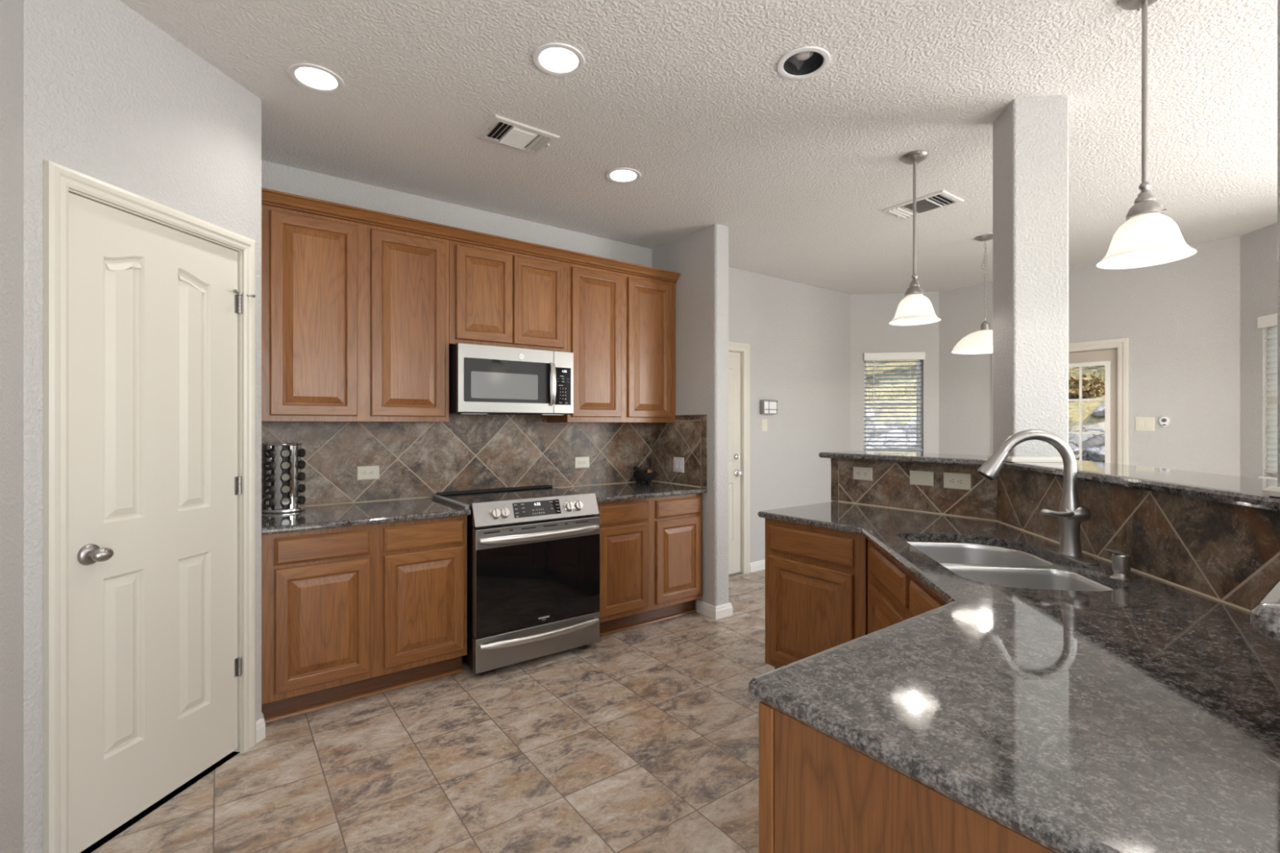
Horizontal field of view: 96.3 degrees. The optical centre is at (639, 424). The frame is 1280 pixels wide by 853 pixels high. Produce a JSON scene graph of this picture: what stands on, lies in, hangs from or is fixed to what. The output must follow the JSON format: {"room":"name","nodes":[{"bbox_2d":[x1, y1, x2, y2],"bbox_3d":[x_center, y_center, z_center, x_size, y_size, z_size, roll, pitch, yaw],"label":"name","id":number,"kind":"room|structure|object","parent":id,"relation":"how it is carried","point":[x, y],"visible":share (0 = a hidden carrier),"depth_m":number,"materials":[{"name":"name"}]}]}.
{"room":"kitchen","nodes":[
{"label":"kitchen","id":0,"kind":"room"},
{"bbox_2d":[0,0,23,852],"bbox_3d":[-0.086,-0.025,-0.752,0.120,2.790,5.890,0,0,-36],"label":"wall","id":1,"kind":"structure","parent":0,"point":[11,11],"depth_m":1.56,"materials":[{"name":"paint"}]},
{"bbox_2d":[23,0,261,852],"bbox_3d":[-1.777,-0.025,2.088,0.120,2.790,0.856,0,0,9],"label":"wall","id":2,"kind":"structure","parent":0,"point":[111,97],"depth_m":1.90,"materials":[{"name":"paint"}]},
{"bbox_2d":[43,160,256,852],"bbox_3d":[-1.745,0.291,2.085,0.164,2.158,0.762,0,0,9],"label":"door","id":3,"kind":"structure","parent":2,"relation":"in","point":[149,324],"depth_m":2.00,"materials":[{"name":"beige wood"}]},
{"bbox_2d":[256,711,265,743],"bbox_3d":[-1.658,1.326,2.507,0.037,0.088,0.119,0,0,-16],"label":"baseboard","id":4,"kind":"structure","parent":2,"relation":"attached to","point":[260,723],"depth_m":2.48,"materials":[{"name":"white wood"}]},
{"bbox_2d":[80,569,774,852],"bbox_3d":[2.261,1.420,1.774,6.895,0.100,7.420,0,0,-36],"label":"floor","id":5,"kind":"structure","parent":0,"point":[644,739],"depth_m":2.31,"materials":[{"name":"tile"}]},
{"bbox_2d":[261,515,466,723],"bbox_3d":[-1.489,0.930,3.075,0.936,0.880,0.617,0,0,-36],"label":"base cabinet","id":6,"kind":"object","parent":5,"relation":"on","point":[348,614],"visible":0.93,"depth_m":2.79,"materials":[{"name":"brown wood"}]},
{"bbox_2d":[261,497,471,535],"bbox_3d":[-1.480,0.473,3.064,0.939,0.034,0.648,0,0,-36],"label":"countertop","id":7,"kind":"structure","parent":6,"relation":"on","point":[362,513],"depth_m":2.92,"materials":[{"name":"stone"}]},
{"bbox_2d":[261,442,306,513],"bbox_3d":[-1.881,0.277,3.027,0.202,0.358,0.202,0,0,-36],"label":"spice rack","id":8,"kind":"object","parent":7,"relation":"on","point":[293,507],"visible":0.63,"depth_m":2.98,"materials":[{"name":"silver metal"}]},
{"bbox_2d":[264,497,280,506],"bbox_3d":[-1.896,0.400,2.961,0.045,0.045,0.072,0,0,13],"label":"spice jar","id":9,"kind":"object","parent":8,"relation":"in","point":[269,502],"visible":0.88,"depth_m":2.93,"materials":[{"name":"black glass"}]},
{"bbox_2d":[264,473,280,482],"bbox_3d":[-1.896,0.275,2.961,0.045,0.045,0.072,0,0,13],"label":"spice jar","id":10,"kind":"object","parent":8,"relation":"in","point":[269,477],"visible":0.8,"depth_m":2.93,"materials":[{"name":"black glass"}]},
{"bbox_2d":[264,461,280,470],"bbox_3d":[-1.896,0.212,2.961,0.045,0.045,0.072,0,0,13],"label":"spice jar","id":11,"kind":"object","parent":8,"relation":"in","point":[269,465],"visible":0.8,"depth_m":2.93,"materials":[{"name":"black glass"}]},
{"bbox_2d":[264,448,280,457],"bbox_3d":[-1.896,0.150,2.961,0.045,0.045,0.072,0,0,13],"label":"spice jar","id":12,"kind":"object","parent":8,"relation":"in","point":[270,453],"visible":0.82,"depth_m":2.93,"materials":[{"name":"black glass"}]},
{"bbox_2d":[264,485,280,494],"bbox_3d":[-1.896,0.338,2.961,0.045,0.045,0.072,0,0,13],"label":"spice jar","id":13,"kind":"object","parent":8,"relation":"in","point":[269,490],"visible":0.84,"depth_m":2.93,"materials":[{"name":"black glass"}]},
{"bbox_2d":[280,497,289,505],"bbox_3d":[-1.858,0.400,2.998,0.041,0.041,0.050,0,0,-39],"label":"spice jar","id":14,"kind":"object","parent":8,"relation":"in","point":[284,500],"visible":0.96,"depth_m":2.98,"materials":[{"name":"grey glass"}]},
{"bbox_2d":[280,461,289,469],"bbox_3d":[-1.858,0.212,2.998,0.041,0.041,0.050,0,0,-39],"label":"spice jar","id":15,"kind":"object","parent":8,"relation":"in","point":[284,464],"visible":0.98,"depth_m":2.98,"materials":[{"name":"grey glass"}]},
{"bbox_2d":[280,484,289,493],"bbox_3d":[-1.858,0.338,2.998,0.041,0.041,0.050,0,0,-39],"label":"spice jar","id":16,"kind":"object","parent":8,"relation":"in","point":[284,489],"visible":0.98,"depth_m":2.98,"materials":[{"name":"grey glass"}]},
{"bbox_2d":[280,473,289,481],"bbox_3d":[-1.858,0.275,2.998,0.041,0.041,0.050,0,0,-39],"label":"spice jar","id":17,"kind":"object","parent":8,"relation":"in","point":[284,477],"visible":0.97,"depth_m":2.98,"materials":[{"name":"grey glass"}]},
{"bbox_2d":[280,448,289,457],"bbox_3d":[-1.858,0.150,2.998,0.041,0.041,0.050,0,0,-39],"label":"spice jar","id":18,"kind":"object","parent":8,"relation":"in","point":[285,453],"visible":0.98,"depth_m":2.98,"materials":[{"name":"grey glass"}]},
{"bbox_2d":[288,484,305,493],"bbox_3d":[-1.814,0.338,3.027,0.070,0.045,0.045,0,0,0],"label":"spice jar","id":19,"kind":"object","parent":8,"relation":"in","point":[300,488],"visible":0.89,"depth_m":3.01,"materials":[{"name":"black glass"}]},
{"bbox_2d":[288,460,305,469],"bbox_3d":[-1.814,0.212,3.027,0.070,0.045,0.045,0,0,0],"label":"spice jar","id":20,"kind":"object","parent":8,"relation":"in","point":[300,464],"visible":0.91,"depth_m":3.01,"materials":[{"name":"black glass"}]},
{"bbox_2d":[288,472,305,480],"bbox_3d":[-1.814,0.275,3.027,0.070,0.045,0.045,0,0,0],"label":"spice jar","id":21,"kind":"object","parent":8,"relation":"in","point":[299,476],"visible":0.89,"depth_m":3.01,"materials":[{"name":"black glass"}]},
{"bbox_2d":[288,448,305,457],"bbox_3d":[-1.814,0.150,3.027,0.070,0.045,0.045,0,0,0],"label":"spice jar","id":22,"kind":"object","parent":8,"relation":"in","point":[299,452],"visible":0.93,"depth_m":3.01,"materials":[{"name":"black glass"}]},
{"bbox_2d":[288,496,305,504],"bbox_3d":[-1.814,0.400,3.027,0.070,0.045,0.045,0,0,0],"label":"spice jar","id":23,"kind":"object","parent":8,"relation":"in","point":[299,500],"visible":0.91,"depth_m":3.01,"materials":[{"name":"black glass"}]},
{"bbox_2d":[431,494,469,508],"bbox_3d":[-1.109,0.447,3.330,0.034,0.018,0.580,0,0,-36],"label":"cover","id":24,"kind":"object","parent":7,"relation":"on","point":[458,504],"visible":1,"depth_m":3.29,"materials":[{"name":"grey metal"}]},
{"bbox_2d":[436,484,599,675],"bbox_3d":[-0.738,0.897,3.525,0.792,0.945,0.755,0,0,-36],"label":"range","id":25,"kind":"object","parent":5,"relation":"on","point":[533,552],"visible":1,"depth_m":3.25,"materials":[{"name":"silver metal"}]},
{"bbox_2d":[440,487,584,508],"bbox_3d":[-0.775,0.448,3.575,0.792,0.014,0.600,0,0,-36],"label":"cooktop","id":26,"kind":"object","parent":25,"relation":"in","point":[508,496],"depth_m":3.50,"materials":[{"name":"black glass"}]},
{"bbox_2d":[594,493,702,636],"bbox_3d":[-0.091,0.930,4.102,0.924,0.880,0.617,0,0,-36],"label":"base cabinet","id":27,"kind":"object","parent":5,"relation":"on","point":[651,548],"visible":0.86,"depth_m":3.87,"materials":[{"name":"brown wood"}]},
{"bbox_2d":[558,480,706,502],"bbox_3d":[-0.084,0.473,4.090,0.924,0.034,0.648,0,0,-36],"label":"countertop","id":28,"kind":"structure","parent":27,"relation":"on","point":[628,491],"depth_m":3.98,"materials":[{"name":"stone"}]},
{"bbox_2d":[633,470,657,484],"bbox_3d":[0.039,0.409,4.429,0.181,0.093,0.180,0,0,42],"label":"mortar","id":29,"kind":"object","parent":28,"relation":"on","point":[646,477],"visible":0.95,"depth_m":4.37,"materials":[{"name":"black stone"}]},
{"bbox_2d":[633,466,644,472],"bbox_3d":[-0.006,0.354,4.433,0.091,0.069,0.036,0,0,-5],"label":"pestle","id":30,"kind":"object","parent":29,"relation":"in","point":[637,469],"visible":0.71,"depth_m":4.42,"materials":[{"name":"black stone"}]},
{"bbox_2d":[764,518,867,669],"bbox_3d":[1.075,0.930,2.960,0.647,0.880,0.583,0,0,-36],"label":"base cabinet","id":31,"kind":"object","parent":5,"relation":"on","point":[816,578],"visible":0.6,"depth_m":2.77,"materials":[{"name":"brown wood"}]},
{"bbox_2d":[867,539,946,634],"bbox_3d":[1.161,0.930,1.975,0.519,0.880,1.030,0,0,9],"label":"base cabinet","id":32,"kind":"object","parent":5,"relation":"on","point":[895,596],"visible":0.19,"depth_m":2.11,"materials":[{"name":"brown wood"}]},
{"bbox_2d":[748,501,1279,852],"bbox_3d":[1.001,0.473,1.918,1.205,0.034,2.991,0,0,12],"label":"countertop","id":33,"kind":"structure","parent":32,"relation":"on","point":[1142,715],"depth_m":0.95,"materials":[{"name":"stone"}]},
{"bbox_2d":[906,541,1115,591],"bbox_3d":[1.228,0.594,1.977,0.510,0.206,0.870,0,0,9],"label":"sink","id":34,"kind":"object","parent":33,"relation":"in","point":[988,564],"visible":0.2,"depth_m":1.98,"materials":[{"name":"silver metal"}]},
{"bbox_2d":[977,429,1099,564],"bbox_3d":[1.370,0.236,2.000,0.350,0.439,0.256,0,0,9],"label":"faucet","id":35,"kind":"object","parent":33,"relation":"on","point":[1071,513],"visible":1,"depth_m":1.97,"materials":[{"name":"silver metal"}]},
{"bbox_2d":[1104,548,1133,581],"bbox_3d":[1.413,0.412,1.692,0.067,0.088,0.052,0,0,9],"label":"soap dispenser","id":36,"kind":"object","parent":33,"relation":"on","point":[1121,562],"visible":1,"depth_m":1.68,"materials":[{"name":"silver metal"}]},
{"bbox_2d":[759,702,1056,852],"bbox_3d":[0.713,0.930,0.990,0.785,0.880,0.671,0,0,-36],"label":"base cabinet","id":37,"kind":"object","parent":5,"relation":"on","point":[818,793],"visible":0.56,"depth_m":0.88,"materials":[{"name":"brown wood"}]},
{"bbox_2d":[261,160,850,576],"bbox_3d":[0.085,-0.025,4.704,5.410,2.790,0.120,0,0,-36],"label":"wall","id":38,"kind":"structure","parent":0,"point":[798,335],"depth_m":5.49,"materials":[{"name":"paint"}]},
{"bbox_2d":[261,204,448,422],"bbox_3d":[-1.583,-0.550,3.202,0.936,1.070,0.322,0,0,-36],"label":"upper cabinet","id":39,"kind":"object","parent":38,"relation":"attached to","point":[355,315],"visible":0.91,"depth_m":3.04,"materials":[{"name":"brown wood"}]},
{"bbox_2d":[261,413,651,509],"bbox_3d":[-0.979,0.163,3.838,2.662,0.586,0.014,0,0,-36],"label":"tile backsplash","id":40,"kind":"structure","parent":38,"relation":"attached to","point":[465,452],"depth_m":3.68,"materials":[{"name":"brown tile"}]},
{"bbox_2d":[356,465,379,480],"bbox_3d":[-1.600,0.285,3.374,0.122,0.082,0.008,0,0,-36],"label":"wall outlet","id":41,"kind":"object","parent":40,"relation":"attached to","point":[363,473],"visible":1,"depth_m":3.37,"materials":[{"name":"beige plastic"}]},
{"bbox_2d":[361,470,368,475],"bbox_3d":[-1.615,0.285,3.360,0.033,0.033,0.002,0,0,-36],"label":"socket","id":42,"kind":"object","parent":41,"relation":"attached to","point":[364,473],"depth_m":3.36,"materials":[{"name":"white plastic"}]},
{"bbox_2d":[368,470,374,475],"bbox_3d":[-1.583,0.285,3.384,0.033,0.033,0.002,0,0,-36],"label":"socket","id":43,"kind":"object","parent":41,"relation":"attached to","point":[371,473],"depth_m":3.38,"materials":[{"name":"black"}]},
{"bbox_2d":[574,456,589,468],"bbox_3d":[-0.426,0.280,4.237,0.126,0.084,0.008,0,0,-36],"label":"wall outlet","id":44,"kind":"object","parent":40,"relation":"attached to","point":[583,461],"visible":1,"depth_m":4.24,"materials":[{"name":"beige plastic"}]},
{"bbox_2d":[448,240,567,351],"bbox_3d":[-0.887,-0.780,3.713,0.787,0.610,0.322,0,0,-36],"label":"upper cabinet","id":45,"kind":"object","parent":38,"relation":"attached to","point":[497,297],"visible":0.91,"depth_m":3.56,"materials":[{"name":"brown wood"}]},
{"bbox_2d":[448,342,573,415],"bbox_3d":[-0.841,-0.266,3.657,0.760,0.410,0.425,0,0,-36],"label":"microwave","id":46,"kind":"object","parent":45,"relation":"attached to","point":[484,380],"visible":1,"depth_m":3.48,"materials":[{"name":"silver metal"}]},
{"bbox_2d":[546,262,675,422],"bbox_3d":[-0.190,-0.550,4.225,0.942,1.070,0.322,0,0,-36],"label":"upper cabinet","id":47,"kind":"object","parent":38,"relation":"attached to","point":[621,326],"visible":0.97,"depth_m":4.08,"materials":[{"name":"brown wood"}]},
{"bbox_2d":[261,187,680,283],"bbox_3d":[-0.790,-1.116,3.585,2.668,0.062,0.077,0,0,-36],"label":"crown molding","id":48,"kind":"structure","parent":47,"relation":"attached to","point":[272,197],"depth_m":3.33,"materials":[{"name":"brown wood"}]},
{"bbox_2d":[728,341,750,576],"bbox_3d":[0.596,0.312,5.048,0.973,2.117,0.152,0,0,-36],"label":"door","id":49,"kind":"structure","parent":38,"relation":"in","point":[739,362],"depth_m":5.26,"materials":[{"name":"beige wood"}]},
{"bbox_2d":[750,560,764,572],"bbox_3d":[1.661,1.326,5.779,1.598,0.088,0.014,0,0,-36],"label":"baseboard","id":50,"kind":"structure","parent":38,"relation":"attached to","point":[757,566],"depth_m":5.36,"materials":[{"name":"white wood"}]},
{"bbox_2d":[761,418,767,431],"bbox_3d":[1.184,0.008,5.432,0.076,0.118,0.008,0,0,-36],"label":"wall switch","id":51,"kind":"object","parent":38,"relation":"attached to","point":[764,422],"visible":1,"depth_m":5.42,"materials":[{"name":"beige plastic"}]},
{"bbox_2d":[760,400,777,413],"bbox_3d":[1.226,-0.165,5.432,0.196,0.132,0.057,0,0,-36],"label":"door chime","id":52,"kind":"object","parent":38,"relation":"attached to","point":[766,406],"visible":1,"depth_m":5.39,"materials":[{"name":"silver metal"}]},
{"bbox_2d":[652,223,728,608],"bbox_3d":[0.372,-0.025,4.382,0.140,2.790,0.740,0,0,-36],"label":"wall","id":53,"kind":"structure","parent":0,"point":[701,256],"depth_m":4.12,"materials":[{"name":"paint"}]},
{"bbox_2d":[652,414,706,488],"bbox_3d":[0.286,0.192,4.368,0.014,0.526,0.640,0,0,-36],"label":"tile backsplash","id":54,"kind":"structure","parent":53,"relation":"attached to","point":[686,438],"depth_m":4.32,"materials":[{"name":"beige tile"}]},
{"bbox_2d":[673,457,684,472],"bbox_3d":[0.291,0.306,4.349,0.011,0.112,0.120,0,0,-36],"label":"wall switch","id":55,"kind":"object","parent":54,"relation":"attached to","point":[678,463],"visible":1,"depth_m":4.34,"materials":[{"name":"white plastic"}]},
{"bbox_2d":[696,600,733,619],"bbox_3d":[0.376,1.326,4.376,0.168,0.088,0.754,0,0,-36],"label":"baseboard","id":56,"kind":"structure","parent":53,"relation":"attached to","point":[726,610],"depth_m":4.08,"materials":[{"name":"white wood"}]},
{"bbox_2d":[120,0,1277,294],"bbox_3d":[2.261,-1.500,1.774,6.895,0.160,7.420,0,0,-36],"label":"ceiling","id":57,"kind":"structure","parent":0,"point":[691,96],"depth_m":2.56,"materials":[{"name":"white paint"}]},
{"bbox_2d":[288,62,344,93],"bbox_3d":[-1.325,-1.460,2.348,0.202,0.093,0.202,0,0,-36],"label":"recessed light","id":58,"kind":"object","parent":57,"relation":"in","point":[315,77],"visible":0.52,"depth_m":2.39,"materials":[{"name":"white plastic"}]},
{"bbox_2d":[476,114,559,155],"bbox_3d":[-0.599,-1.409,2.817,0.332,0.022,0.240,0,0,-36],"label":"ceiling vent","id":59,"kind":"object","parent":57,"relation":"in","point":[500,130],"visible":1,"depth_m":2.80,"materials":[{"name":"white metal"}]},
{"bbox_2d":[532,42,585,76],"bbox_3d":[-0.316,-1.460,2.229,0.202,0.093,0.202,0,0,-36],"label":"recessed light","id":60,"kind":"object","parent":57,"relation":"in","point":[556,59],"visible":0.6,"depth_m":2.28,"materials":[{"name":"white plastic"}]},
{"bbox_2d":[605,167,640,183],"bbox_3d":[-0.095,-1.460,3.264,0.202,0.093,0.202,0,0,-36],"label":"recessed light","id":61,"kind":"object","parent":57,"relation":"in","point":[620,175],"visible":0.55,"depth_m":3.32,"materials":[{"name":"white plastic"}]},
{"bbox_2d":[777,46,830,79],"bbox_3d":[0.642,-1.465,2.250,0.202,0.102,0.202,0,0,-36],"label":"recessed light","id":62,"kind":"object","parent":57,"relation":"in","point":[805,62],"visible":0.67,"depth_m":2.29,"materials":[{"name":"white plastic"}]},
{"bbox_2d":[888,150,941,325],"bbox_3d":[1.453,-0.982,3.031,0.252,0.876,0.252,0,0,-36],"label":"pendant lamp","id":63,"kind":"object","parent":57,"relation":"hanging from","point":[915,308],"visible":1,"depth_m":3.01,"materials":[{"name":"white glass"}]},
{"bbox_2d":[881,190,964,219],"bbox_3d":[1.825,-1.409,3.706,0.275,0.022,0.400,0,0,-36],"label":"ceiling vent","id":64,"kind":"object","parent":57,"relation":"in","point":[942,198],"visible":0.95,"depth_m":3.68,"materials":[{"name":"white metal"}]},
{"bbox_2d":[951,234,992,354],"bbox_3d":[2.613,-0.990,4.335,0.452,0.858,0.452,0,0,-36],"label":"dining pendant","id":65,"kind":"object","parent":57,"relation":"hanging from","point":[980,341],"visible":0.86,"depth_m":4.31,"materials":[{"name":"white glass"}]},
{"bbox_2d":[1095,0,1197,269],"bbox_3d":[1.659,-0.982,1.883,0.252,0.876,0.252,0,0,-36],"label":"pendant lamp","id":66,"kind":"object","parent":57,"relation":"hanging from","point":[1148,237],"visible":1,"depth_m":1.88,"materials":[{"name":"white glass"}]},
{"bbox_2d":[850,291,938,453],"bbox_3d":[2.757,-0.025,6.249,0.905,2.790,0.120,0,0,9],"label":"wall","id":67,"kind":"structure","parent":0,"point":[871,314],"depth_m":6.20,"materials":[{"name":"paint"}]},
{"bbox_2d":[863,360,921,453],"bbox_3d":[2.746,-0.220,6.233,0.609,1.089,0.140,0,0,9],"label":"window","id":68,"kind":"structure","parent":67,"relation":"in","point":[917,363],"depth_m":6.24,"materials":[{"name":"white"}]},
{"bbox_2d":[863,351,925,451],"bbox_3d":[2.745,-0.246,6.201,0.624,1.061,0.081,0,0,9],"label":"window blind","id":69,"kind":"object","parent":68,"relation":"attached to","point":[873,357],"visible":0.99,"depth_m":6.20,"materials":[{"name":"white plastic"}]},
{"bbox_2d":[992,94,1068,457],"bbox_3d":[1.755,-0.629,2.585,0.222,1.582,0.208,0,0,9],"label":"column","id":70,"kind":"structure","parent":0,"point":[1030,136],"depth_m":2.49,"materials":[{"name":"paint"}]},
{"bbox_2d":[987,454,1062,462],"bbox_3d":[1.755,0.152,2.585,0.248,0.021,0.234,0,0,9],"label":"trim","id":71,"kind":"structure","parent":70,"relation":"attached to","point":[1011,459],"depth_m":2.48,"materials":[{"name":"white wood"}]},
{"bbox_2d":[938,235,1239,475],"bbox_3d":[3.907,-0.025,5.255,0.120,2.790,2.240,0,0,-36],"label":"wall","id":72,"kind":"structure","parent":0,"point":[1180,319],"depth_m":4.69,"materials":[{"name":"paint"}]},
{"bbox_2d":[991,337,1128,465],"bbox_3d":[3.851,0.318,5.293,0.144,2.104,1.062,0,0,-36],"label":"door","id":73,"kind":"structure","parent":72,"relation":"in","point":[1115,359],"depth_m":4.96,"materials":[{"name":"beige paint"}]},
{"bbox_2d":[1135,417,1154,431],"bbox_3d":[4.191,-0.004,4.757,0.011,0.118,0.124,0,0,-36],"label":"wall switch","id":74,"kind":"object","parent":72,"relation":"attached to","point":[1142,424],"visible":1,"depth_m":4.75,"materials":[{"name":"beige plastic"}]},
{"bbox_2d":[1159,416,1170,427],"bbox_3d":[4.257,-0.021,4.649,0.032,0.094,0.068,0,0,-36],"label":"sensor","id":75,"kind":"object","parent":72,"relation":"attached to","point":[1164,421],"visible":1,"depth_m":4.64,"materials":[{"name":"white plastic"}]},
{"bbox_2d":[1240,222,1277,478],"bbox_3d":[4.512,-0.025,3.853,0.120,2.790,0.919,0,0,9],"label":"wall","id":76,"kind":"structure","parent":0,"point":[1259,247],"depth_m":4.19,"materials":[{"name":"paint"}]},
{"bbox_2d":[1257,313,1277,473],"bbox_3d":[4.458,-0.215,3.831,0.081,1.124,0.620,0,0,9],"label":"window blind","id":77,"kind":"object","parent":76,"relation":"attached to","point":[1270,322],"visible":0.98,"depth_m":4.08,"materials":[{"name":"white"}]},
{"bbox_2d":[1258,473,1277,479],"bbox_3d":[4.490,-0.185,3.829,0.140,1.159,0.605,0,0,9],"label":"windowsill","id":78,"kind":"structure","parent":76,"relation":"in","point":[1274,477],"depth_m":4.08,"materials":[{"name":"white"}]},
{"bbox_2d":[1277,0,1279,487],"bbox_3d":[1.542,-0.629,1.188,0.222,1.582,0.208,0,0,9],"label":"column","id":79,"kind":"structure","parent":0,"point":[1278,1],"depth_m":1.30,"materials":[{"name":"paint"}]},
{"bbox_2d":[1262,486,1279,497],"bbox_3d":[1.542,0.152,1.188,0.248,0.021,0.234,0,0,9],"label":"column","id":80,"kind":"structure","parent":79,"relation":"attached to","point":[1269,491],"depth_m":1.30,"materials":[{"name":"beige paint"}]},
{"bbox_3d":[0.982,0.784,1.955,2.258,1.172,2.183,0,0,-36],"label":"wall","id":81,"kind":"structure","parent":0,"visible":0},
{"bbox_2d":[831,458,997,521],"bbox_3d":[1.412,0.327,3.060,0.014,0.257,0.908,0,0,-36],"label":"tile backsplash","id":82,"kind":"structure","parent":81,"relation":"attached to","point":[891,487],"depth_m":3.03,"materials":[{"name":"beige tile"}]},
{"bbox_2d":[853,466,872,480],"bbox_3d":[1.263,0.280,3.253,0.008,0.073,0.120,0,0,-36],"label":"wall outlet","id":83,"kind":"object","parent":82,"relation":"attached to","point":[859,473],"visible":1,"depth_m":3.25,"materials":[{"name":"beige plastic"}]},
{"bbox_2d":[857,471,867,477],"bbox_3d":[1.261,0.280,3.252,0.002,0.033,0.068,0,0,-36],"label":"receptacle","id":84,"kind":"object","parent":83,"relation":"attached to","point":[860,473],"depth_m":3.25,"materials":[{"name":"beige plastic"}]},
{"bbox_2d":[910,470,933,486],"bbox_3d":[1.462,0.280,2.980,0.010,0.075,0.124,0,0,-36],"label":"wall switch","id":85,"kind":"object","parent":82,"relation":"attached to","point":[917,477],"visible":1,"depth_m":2.97,"materials":[{"name":"beige plastic"}]},
{"bbox_2d":[943,472,970,490],"bbox_3d":[1.569,0.281,2.837,0.008,0.080,0.130,0,0,-36],"label":"wall outlet","id":86,"kind":"object","parent":82,"relation":"attached to","point":[951,480],"visible":1,"depth_m":2.83,"materials":[{"name":"beige plastic"}]},
{"bbox_2d":[948,477,955,484],"bbox_3d":[1.555,0.281,2.851,0.002,0.033,0.033,0,0,-36],"label":"socket","id":87,"kind":"object","parent":86,"relation":"attached to","point":[951,480],"depth_m":2.85,"materials":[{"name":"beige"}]},
{"bbox_2d":[956,478,964,484],"bbox_3d":[1.578,0.281,2.820,0.002,0.033,0.033,0,0,-36],"label":"socket","id":88,"kind":"object","parent":86,"relation":"attached to","point":[959,481],"depth_m":2.82,"materials":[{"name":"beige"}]},
{"bbox_2d":[818,450,1279,641],"bbox_3d":[1.368,0.180,1.872,1.123,0.035,3.462,0,0,10],"label":"countertop","id":89,"kind":"structure","parent":81,"relation":"on","point":[1246,491],"depth_m":1.75,"materials":[{"name":"stone"}]},
{"bbox_2d":[996,467,1279,613],"bbox_3d":[1.559,0.327,1.896,0.014,0.257,1.603,0,0,9],"label":"tile backsplash","id":90,"kind":"structure","parent":81,"relation":"attached to","point":[1226,553],"depth_m":1.65,"materials":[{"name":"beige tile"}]},
{"label":"outside","id":91,"kind":"structure","parent":0,"visible":0},
{"bbox_2d":[866,360,1105,462],"bbox_3d":[9.036,-1.300,10.366,14.000,5.660,24.000,0,0,-36],"label":"terrain","id":92,"kind":"structure","parent":91,"point":[1091,423],"depth_m":9.35,"materials":[{"name":"yellow plant"}]},
{"bbox_2d":[866,406,875,418],"bbox_3d":[3.922,-0.182,9.952,0.322,0.268,0.405,0,0,30],"label":"boulder","id":93,"kind":"object","parent":92,"relation":"on","point":[867,410],"visible":0.18,"depth_m":9.85,"materials":[{"name":"stone"}]},
{"bbox_2d":[867,422,888,435],"bbox_3d":[3.965,0.089,9.502,0.380,0.243,0.299,0,0,-13],"label":"boulder","id":94,"kind":"object","parent":92,"relation":"on","point":[872,426],"visible":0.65,"depth_m":9.40,"materials":[{"name":"stone"}]},
{"bbox_2d":[886,440,907,448],"bbox_3d":[4.057,0.331,9.034,0.281,0.168,0.329,0,0,-13],"label":"boulder","id":95,"kind":"object","parent":92,"relation":"on","point":[891,443],"visible":0.48,"depth_m":8.90,"materials":[{"name":"stone"}]},
{"bbox_2d":[907,421,916,428],"bbox_3d":[4.427,0.016,9.038,0.297,0.210,0.365,0,0,-14],"label":"boulder","id":96,"kind":"object","parent":92,"relation":"on","point":[912,422],"visible":0.2,"depth_m":9.03,"materials":[{"name":"stone"}]},
{"bbox_2d":[909,442,916,448],"bbox_3d":[4.290,0.331,8.744,0.355,0.179,0.275,0,0,-17],"label":"boulder","id":97,"kind":"object","parent":92,"relation":"on","point":[913,443],"visible":0.07,"depth_m":8.69,"materials":[{"name":"stone"}]},
{"bbox_2d":[1070,447,1079,459],"bbox_3d":[5.501,0.392,7.379,0.269,0.197,0.337,0,0,13],"label":"boulder","id":98,"kind":"object","parent":92,"relation":"on","point":[1076,451],"visible":0.2,"depth_m":7.23,"materials":[{"name":"stone"}]},
{"bbox_2d":[1068,373,1105,398],"bbox_3d":[6.422,-0.520,8.304,0.715,0.437,0.713,0,0,-36],"label":"shrub","id":99,"kind":"object","parent":92,"relation":"on","point":[1092,385],"visible":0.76,"depth_m":8.15,"materials":[{"name":"brown plant"}]},
{"bbox_2d":[1085,446,1105,462],"bbox_3d":[5.719,0.376,7.054,0.323,0.207,0.397,0,0,22],"label":"boulder","id":100,"kind":"object","parent":92,"relation":"on","point":[1096,454],"visible":0.49,"depth_m":7.02,"materials":[{"name":"stone"}]},
{"bbox_2d":[1091,403,1105,417],"bbox_3d":[6.103,-0.189,7.469,0.350,0.198,0.298,0,0,33],"label":"boulder","id":101,"kind":"object","parent":92,"relation":"on","point":[1100,411],"visible":0.35,"depth_m":7.45,"materials":[{"name":"stone"}]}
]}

